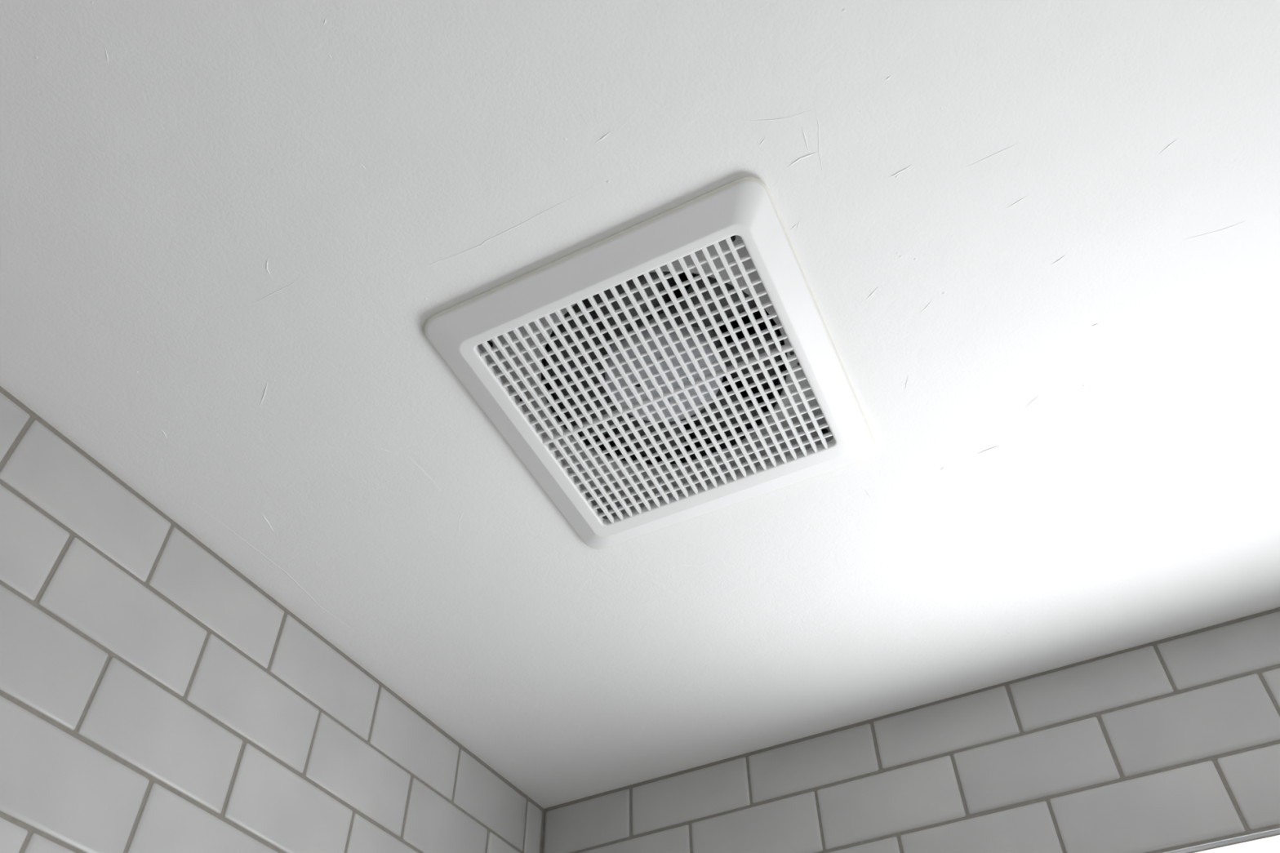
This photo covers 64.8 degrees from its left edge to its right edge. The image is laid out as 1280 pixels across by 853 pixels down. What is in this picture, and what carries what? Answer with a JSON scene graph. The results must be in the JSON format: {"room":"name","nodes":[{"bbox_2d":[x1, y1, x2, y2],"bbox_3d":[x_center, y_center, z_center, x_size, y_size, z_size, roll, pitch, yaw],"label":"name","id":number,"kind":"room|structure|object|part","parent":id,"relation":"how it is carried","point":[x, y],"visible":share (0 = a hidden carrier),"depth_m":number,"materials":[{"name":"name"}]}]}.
{"room":"bathroom","nodes":[
{"label":"bathroom","id":0,"kind":"room"},
{"bbox_2d":[0,386,543,852],"bbox_3d":[-0.644,0.667,-0.194,0.122,2.400,2.300,-22,-51,19],"label":"wall","id":1,"kind":"structure","parent":0,"point":[154,698],"depth_m":0.84,"materials":[{"name":"grey tile"}]},
{"bbox_2d":[0,0,1279,808],"bbox_3d":[0.184,-0.568,0.393,2.090,0.121,2.430,-22,-51,18],"label":"ceiling","id":2,"kind":"structure","parent":0,"point":[1035,244],"depth_m":0.75,"materials":[{"name":"paint"}]},
{"bbox_2d":[424,176,875,549],"bbox_3d":[0.017,-0.058,0.835,0.291,0.114,0.295,-22,-51,18],"label":"exhaust fan","id":3,"kind":"object","parent":2,"relation":"attached to","point":[682,363],"visible":1,"depth_m":0.79,"materials":[{"name":"white plastic"}]},
{"bbox_3d":[-0.042,-0.071,0.806,0.056,0.024,0.077,13,-49,-12],"label":"fan blade","id":4,"kind":"part","parent":3,"relation":"part of","materials":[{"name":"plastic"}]},
{"bbox_3d":[-0.040,-0.025,0.848,0.059,0.024,0.076,-22,-51,18],"label":"fan blade","id":5,"kind":"part","parent":3,"relation":"part of","materials":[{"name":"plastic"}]},
{"bbox_3d":[0.007,-0.101,0.779,0.075,0.024,0.060,-22,-51,18],"label":"fan blade","id":6,"kind":"part","parent":3,"relation":"part of","materials":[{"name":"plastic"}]},
{"bbox_3d":[0.003,0.001,0.872,0.075,0.024,0.058,3,-48,-3],"label":"fan blade","id":7,"kind":"part","parent":3,"relation":"part of","materials":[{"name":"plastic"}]},
{"bbox_3d":[0.017,-0.041,0.816,0.257,0.004,0.252,-22,-51,18],"label":"mounting plate","id":8,"kind":"part","parent":3,"relation":"part of","materials":[{"name":"plastic"}]},
{"bbox_2d":[476,236,834,523],"bbox_3d":[0.018,-0.024,0.793,0.229,0.006,0.226,-22,-51,18],"label":"grille","id":9,"kind":"object","parent":3,"relation":"attached to","point":[816,368],"depth_m":0.78,"materials":[{"name":"white plastic"}]},
{"bbox_3d":[0.062,-0.091,0.789,0.075,0.024,0.058,24,-52,-21],"label":"fan blade","id":10,"kind":"part","parent":3,"relation":"part of","materials":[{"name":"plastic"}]},
{"bbox_3d":[0.061,-0.009,0.863,0.057,0.024,0.076,34,-56,-28],"label":"fan blade","id":11,"kind":"part","parent":3,"relation":"part of","materials":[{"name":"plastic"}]},
{"bbox_3d":[0.087,-0.051,0.826,0.057,0.024,0.077,-6,-48,4],"label":"fan blade","id":12,"kind":"part","parent":3,"relation":"part of","materials":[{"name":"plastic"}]},
{"bbox_2d":[541,607,1279,852],"bbox_3d":[0.810,0.989,0.118,2.002,2.400,0.172,-22,-51,18],"label":"wall","id":13,"kind":"structure","parent":0,"point":[1172,743],"depth_m":1.02,"materials":[{"name":"grey tile"}]},
{"bbox_2d":[1162,827,1279,852],"bbox_3d":[0.579,0.530,0.667,0.702,0.554,0.006,-22,-51,18],"label":"trim","id":14,"kind":"structure","parent":13,"relation":"attached to","point":[1277,831],"depth_m":0.89,"materials":[{"name":"metal"}]}
]}

